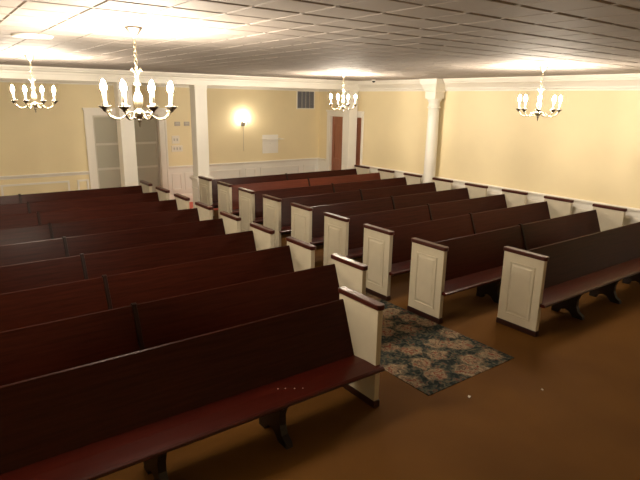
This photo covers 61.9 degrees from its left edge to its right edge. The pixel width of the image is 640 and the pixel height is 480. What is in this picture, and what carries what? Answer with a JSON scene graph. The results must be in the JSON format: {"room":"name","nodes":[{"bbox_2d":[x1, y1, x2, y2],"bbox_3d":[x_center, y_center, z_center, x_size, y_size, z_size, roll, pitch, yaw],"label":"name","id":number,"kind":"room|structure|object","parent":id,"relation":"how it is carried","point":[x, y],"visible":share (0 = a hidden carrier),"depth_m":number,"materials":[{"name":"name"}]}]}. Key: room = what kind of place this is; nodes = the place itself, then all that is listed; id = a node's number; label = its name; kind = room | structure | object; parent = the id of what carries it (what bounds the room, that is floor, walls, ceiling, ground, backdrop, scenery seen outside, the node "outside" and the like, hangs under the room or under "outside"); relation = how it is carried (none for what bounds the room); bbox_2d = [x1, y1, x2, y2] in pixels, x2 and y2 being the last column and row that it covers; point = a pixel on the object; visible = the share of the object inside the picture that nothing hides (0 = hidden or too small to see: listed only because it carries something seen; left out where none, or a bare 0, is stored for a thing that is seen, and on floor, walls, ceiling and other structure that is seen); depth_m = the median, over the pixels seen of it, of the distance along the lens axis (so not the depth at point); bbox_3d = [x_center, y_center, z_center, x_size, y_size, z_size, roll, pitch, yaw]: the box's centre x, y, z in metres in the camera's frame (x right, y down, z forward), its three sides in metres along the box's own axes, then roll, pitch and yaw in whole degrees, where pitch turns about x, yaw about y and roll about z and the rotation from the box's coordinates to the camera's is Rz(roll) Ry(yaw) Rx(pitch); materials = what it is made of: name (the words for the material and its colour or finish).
{"room":"house of worship","nodes":[
{"label":"house of worship","id":0,"kind":"room"},
{"bbox_2d":[0,82,318,178],"bbox_3d":[-4.252,-2.298,12.567,10.650,3.060,0.150,-10,18,-35],"label":"wall","id":1,"kind":"structure","parent":0,"point":[45,140],"depth_m":12.83,"materials":[{"name":"beige paint"}]},
{"bbox_2d":[0,174,89,195],"bbox_3d":[-6.851,-0.782,10.902,4.130,0.880,0.010,-10,18,-35],"label":"trim","id":2,"kind":"structure","parent":1,"relation":"attached to","point":[54,187],"depth_m":11.48,"materials":[{"name":"white paint"}]},
{"bbox_2d":[82,108,170,199],"bbox_3d":[-4.468,-1.896,12.478,1.880,2.320,0.205,-10,18,-35],"label":"door","id":3,"kind":"structure","parent":1,"relation":"in","point":[100,129],"depth_m":12.38,"materials":[{"name":"white paint"}]},
{"bbox_2d":[0,158,317,179],"bbox_3d":[-4.267,-1.658,12.608,10.500,0.080,0.042,-10,18,-35],"label":"trim","id":4,"kind":"structure","parent":1,"relation":"attached to","point":[301,159],"depth_m":13.16,"materials":[{"name":"white paint"}]},
{"bbox_2d":[0,160,317,195],"bbox_3d":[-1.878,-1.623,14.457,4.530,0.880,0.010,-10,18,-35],"label":"trim","id":5,"kind":"structure","parent":1,"relation":"attached to","point":[289,170],"depth_m":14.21,"materials":[{"name":"white paint"}]},
{"bbox_2d":[0,79,318,91],"bbox_3d":[-4.175,-3.596,12.021,10.500,0.250,0.235,-10,18,-35],"label":"trim","id":6,"kind":"structure","parent":1,"relation":"attached to","point":[1,80],"depth_m":12.39,"materials":[{"name":"white paint"}]},
{"bbox_2d":[172,136,179,143],"bbox_3d":[-3.507,-2.440,12.984,0.190,0.190,0.022,-10,18,-35],"label":"light switch","id":7,"kind":"object","parent":1,"relation":"attached to","point":[175,139],"visible":1,"depth_m":12.98,"materials":[{"name":"beige plastic"}]},
{"bbox_2d":[171,145,182,151],"bbox_3d":[-3.496,-2.236,13.049,0.280,0.150,0.022,-10,18,-35],"label":"light switch","id":8,"kind":"object","parent":1,"relation":"attached to","point":[177,148],"visible":1,"depth_m":13.04,"materials":[{"name":"beige plastic"}]},
{"bbox_2d":[0,64,359,89],"bbox_3d":[-3.238,-3.272,10.787,10.500,0.220,0.480,-10,18,-35],"label":"trim","id":9,"kind":"structure","parent":1,"relation":"attached to","point":[21,72],"depth_m":10.68,"materials":[{"name":"white paint"}]},
{"bbox_2d":[170,193,192,201],"bbox_3d":[-4.280,-0.898,12.807,10.500,0.230,0.022,-10,18,-35],"label":"baseboard","id":10,"kind":"structure","parent":1,"relation":"attached to","point":[190,195],"depth_m":13.47,"materials":[{"name":"white paint"}]},
{"bbox_2d":[241,115,247,147],"bbox_3d":[-1.946,-2.797,13.964,0.190,0.937,0.193,-10,18,-35],"label":"wall sconce","id":11,"kind":"object","parent":1,"relation":"attached to","point":[244,117],"visible":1,"depth_m":13.93,"materials":[{"name":"gold metal"}]},
{"bbox_2d":[262,135,281,153],"bbox_3d":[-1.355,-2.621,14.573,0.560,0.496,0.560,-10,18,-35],"label":"access panel","id":12,"kind":"object","parent":1,"relation":"attached to","point":[269,142],"visible":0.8,"depth_m":14.56,"materials":[{"name":"white paint"}]},
{"bbox_2d":[296,91,314,108],"bbox_3d":[-0.399,-3.921,14.942,0.610,0.500,0.022,-10,18,-35],"label":"air vent","id":13,"kind":"object","parent":1,"relation":"in","point":[305,99],"visible":1,"depth_m":14.94,"materials":[{"name":"grey metal"}]},
{"bbox_2d":[0,0,639,80],"bbox_3d":[-0.154,-2.535,7.515,11.800,0.121,18.450,-10,18,-35],"label":"ceiling","id":14,"kind":"structure","parent":0,"point":[363,40],"depth_m":4.22,"materials":[{"name":"white tile"}]},
{"bbox_2d":[10,33,53,38],"bbox_3d":[-2.428,-1.720,4.510,0.330,0.016,0.330,-10,18,-35],"label":"ceiling speaker","id":15,"kind":"object","parent":14,"relation":"attached to","point":[18,35],"visible":1,"depth_m":4.47,"materials":[{"name":"white plastic"}]},
{"bbox_2d":[18,36,46,37],"bbox_3d":[-2.428,-1.722,4.509,0.260,0.012,0.260,-10,18,-35],"label":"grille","id":16,"kind":"object","parent":15,"relation":"attached to","point":[18,36],"depth_m":4.52,"materials":[{"name":"white"}]},
{"bbox_2d":[10,55,57,111],"bbox_3d":[-3.694,-2.000,6.866,0.553,0.712,0.553,-6,16,-27],"label":"chandelier","id":17,"kind":"object","parent":14,"relation":"hanging from","point":[34,104],"visible":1,"depth_m":6.85,"materials":[{"name":"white metal"}]},
{"bbox_2d":[99,26,176,126],"bbox_3d":[-1.356,-1.195,3.953,0.553,0.712,0.553,8,16,26],"label":"chandelier","id":18,"kind":"object","parent":14,"relation":"hanging from","point":[133,31],"visible":1,"depth_m":3.94,"materials":[{"name":"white metal"}]},
{"bbox_2d":[329,74,356,111],"bbox_3d":[0.445,-2.800,10.208,0.553,0.712,0.553,-12,20,-41],"label":"chandelier","id":19,"kind":"object","parent":14,"relation":"hanging from","point":[342,75],"visible":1,"depth_m":10.16,"materials":[{"name":"white metal"}]},
{"bbox_2d":[516,66,561,120],"bbox_3d":[2.968,-1.964,7.187,0.554,0.712,0.554,15,20,42],"label":"chandelier","id":20,"kind":"object","parent":14,"relation":"hanging from","point":[538,109],"visible":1,"depth_m":7.14,"materials":[{"name":"white painted metal"},{"name":"white candle sleeves"}]},
{"bbox_2d":[96,210,639,479],"bbox_3d":[-0.209,0.520,8.315,11.800,0.100,18.450,-10,18,-35],"label":"floor","id":21,"kind":"structure","parent":0,"point":[584,422],"depth_m":4.43,"materials":[{"name":"polished brown wood"}]},
{"bbox_2d":[0,180,152,204],"bbox_3d":[-5.170,-0.381,9.352,4.430,0.947,0.599,-10,18,-35],"label":"pew","id":22,"kind":"object","parent":21,"relation":"on","point":[145,187],"visible":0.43,"depth_m":9.95,"materials":[{"name":"brown wood"}]},
{"bbox_2d":[0,186,169,215],"bbox_3d":[-4.637,-0.188,8.653,4.430,0.947,0.599,-10,18,-35],"label":"pew","id":23,"kind":"object","parent":21,"relation":"on","point":[162,194],"visible":0.41,"depth_m":9.21,"materials":[{"name":"brown wood"}]},
{"bbox_2d":[0,193,189,228],"bbox_3d":[-4.105,0.004,7.953,4.430,0.947,0.599,-10,18,-35],"label":"pew","id":24,"kind":"object","parent":21,"relation":"on","point":[181,202],"visible":0.38,"depth_m":8.46,"materials":[{"name":"brown wood"}]},
{"bbox_2d":[0,201,212,245],"bbox_3d":[-3.572,0.197,7.254,4.430,0.947,0.599,-10,18,-35],"label":"pew","id":25,"kind":"object","parent":21,"relation":"on","point":[202,211],"visible":0.33,"depth_m":7.72,"materials":[{"name":"brown wood"}]},
{"bbox_2d":[0,211,240,265],"bbox_3d":[-3.040,0.389,6.554,4.430,0.947,0.599,-10,18,-35],"label":"pew","id":26,"kind":"object","parent":21,"relation":"on","point":[11,254],"visible":0.41,"depth_m":6.96,"materials":[{"name":"brown wood"}]},
{"bbox_2d":[113,82,138,186],"bbox_3d":[-3.886,-1.707,10.789,0.330,2.829,0.330,-10,18,-35],"label":"square column","id":27,"kind":"structure","parent":21,"relation":"on","point":[126,142],"depth_m":10.61,"materials":[{"name":"white paint"}]},
{"bbox_2d":[0,222,274,293],"bbox_3d":[-2.507,0.582,5.855,4.430,0.947,0.599,-10,18,-35],"label":"pew","id":28,"kind":"object","parent":21,"relation":"on","point":[23,276],"visible":0.41,"depth_m":6.20,"materials":[{"name":"brown wood"}]},
{"bbox_2d":[0,236,315,331],"bbox_3d":[-1.975,0.774,5.155,4.430,0.947,0.599,-10,18,-35],"label":"pew","id":29,"kind":"object","parent":21,"relation":"on","point":[34,306],"visible":0.32,"depth_m":5.44,"materials":[{"name":"brown wood"}]},
{"bbox_2d":[0,253,367,385],"bbox_3d":[-1.442,0.967,4.456,4.430,0.947,0.599,-10,18,-35],"label":"pew","id":30,"kind":"object","parent":21,"relation":"on","point":[33,351],"visible":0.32,"depth_m":4.64,"materials":[{"name":"brown wood"}]},
{"bbox_2d":[0,286,384,479],"bbox_3d":[-1.142,1.193,3.612,3.800,0.947,0.599,-10,18,-35],"label":"pew","id":31,"kind":"object","parent":21,"relation":"on","point":[95,420],"visible":1,"depth_m":3.78,"materials":[{"name":"brown wood"}]},
{"bbox_2d":[189,85,213,215],"bbox_3d":[-2.617,-1.921,11.696,0.400,2.829,0.400,-10,18,-35],"label":"square column","id":32,"kind":"structure","parent":21,"relation":"on","point":[198,93],"depth_m":11.51,"materials":[{"name":"white paint"}]},
{"bbox_2d":[189,202,217,209],"bbox_3d":[-3.349,-0.755,12.753,2.300,0.012,1.210,-10,18,-35],"label":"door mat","id":33,"kind":"object","parent":21,"relation":"on","point":[190,203],"visible":0.02,"depth_m":12.97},
{"bbox_2d":[198,165,369,207],"bbox_3d":[-0.661,-1.153,12.609,4.430,0.947,0.599,-10,18,-35],"label":"pew","id":34,"kind":"object","parent":21,"relation":"on","point":[208,188],"visible":0.36,"depth_m":12.22,"materials":[{"name":"brown wood"}]},
{"bbox_2d":[217,168,394,217],"bbox_3d":[-0.129,-0.960,11.910,4.430,0.947,0.599,-10,18,-35],"label":"pew","id":35,"kind":"object","parent":21,"relation":"on","point":[228,194],"visible":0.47,"depth_m":11.51,"materials":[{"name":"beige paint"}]},
{"bbox_2d":[238,173,421,231],"bbox_3d":[0.404,-0.767,11.210,4.430,0.947,0.599,-10,18,-35],"label":"pew","id":36,"kind":"object","parent":21,"relation":"on","point":[250,202],"visible":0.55,"depth_m":10.73,"materials":[{"name":"brown wood"}]},
{"bbox_2d":[341,90,358,169],"bbox_3d":[0.770,-2.497,14.129,0.330,2.829,0.330,-10,18,-35],"label":"square column","id":37,"kind":"structure","parent":21,"relation":"on","point":[349,130],"depth_m":13.94,"materials":[{"name":"white paint"}]},
{"bbox_2d":[262,177,452,247],"bbox_3d":[0.936,-0.575,10.511,4.430,0.947,0.599,-10,18,-35],"label":"pew","id":38,"kind":"object","parent":21,"relation":"on","point":[276,211],"visible":0.48,"depth_m":10.04,"materials":[{"name":"brown wood"}]},
{"bbox_2d":[290,183,487,245],"bbox_3d":[1.469,-0.382,9.811,4.430,0.947,0.599,-10,18,-35],"label":"pew","id":39,"kind":"object","parent":21,"relation":"on","point":[307,223],"visible":0.47,"depth_m":9.41,"materials":[{"name":"brown wood"}]},
{"bbox_2d":[323,189,527,265],"bbox_3d":[2.001,-0.190,9.112,4.430,0.947,0.599,-10,18,-35],"label":"pew","id":40,"kind":"object","parent":21,"relation":"on","point":[344,236],"visible":0.44,"depth_m":8.67,"materials":[{"name":"brown wood"}]},
{"bbox_2d":[419,79,445,182],"bbox_3d":[2.445,-1.992,11.882,0.423,3.046,0.500,-10,18,-35],"label":"round column","id":41,"kind":"structure","parent":21,"relation":"on","point":[434,89],"depth_m":11.66,"materials":[{"name":"white paint"}]},
{"bbox_2d":[365,292,513,395],"bbox_3d":[-1.023,0.401,8.505,1.300,0.006,8.540,-10,18,-35],"label":"carpet runner","id":42,"kind":"object","parent":21,"relation":"on","point":[431,357],"visible":0.31,"depth_m":5.62,"materials":[{"name":"multicoloured carpet"}]},
{"bbox_2d":[363,195,573,300],"bbox_3d":[2.534,0.003,8.412,4.430,0.947,0.599,-10,18,-35],"label":"pew","id":43,"kind":"object","parent":21,"relation":"on","point":[386,251],"visible":0.49,"depth_m":7.84,"materials":[{"name":"brown wood"}]},
{"bbox_2d":[407,203,626,323],"bbox_3d":[3.066,0.196,7.713,4.430,0.947,0.599,-10,18,-35],"label":"pew","id":44,"kind":"object","parent":21,"relation":"on","point":[439,269],"visible":0.59,"depth_m":7.08,"materials":[{"name":"brown wood"}]},
{"bbox_2d":[496,222,639,336],"bbox_3d":[3.838,0.340,7.214,3.800,0.947,0.599,-10,18,-35],"label":"pew","id":45,"kind":"object","parent":21,"relation":"on","point":[556,275],"visible":1,"depth_m":6.67,"materials":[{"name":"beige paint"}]},
{"bbox_2d":[318,91,639,208],"bbox_3d":[4.595,-1.345,9.528,0.150,3.060,15.450,-10,18,-35],"label":"wall","id":46,"kind":"structure","parent":0,"point":[590,150],"depth_m":10.34,"materials":[{"name":"beige paint"}]},
{"bbox_2d":[326,110,363,170],"bbox_3d":[0.699,-2.374,14.687,0.205,2.305,1.580,-10,18,-35],"label":"door","id":47,"kind":"structure","parent":46,"relation":"in","point":[334,135],"depth_m":14.89,"materials":[{"name":"brown wood"}]},
{"bbox_2d":[318,158,639,213],"bbox_3d":[4.462,-0.738,9.691,0.042,0.080,15.300,-10,18,-35],"label":"trim","id":48,"kind":"structure","parent":46,"relation":"attached to","point":[580,201],"depth_m":10.30,"materials":[{"name":"dark red wood"},{"name":"mahogany"}]},
{"bbox_2d":[318,160,639,225],"bbox_3d":[4.467,-0.295,9.816,0.010,0.880,15.300,-10,18,-35],"label":"trim","id":49,"kind":"structure","parent":46,"relation":"attached to","point":[321,164],"depth_m":10.21,"materials":[{"name":"white paint"}]},
{"bbox_2d":[319,73,639,91],"bbox_3d":[4.419,-2.684,9.123,0.235,0.250,15.300,-10,18,-35],"label":"trim","id":50,"kind":"structure","parent":46,"relation":"attached to","point":[600,82],"depth_m":9.91,"materials":[{"name":"white paint"}]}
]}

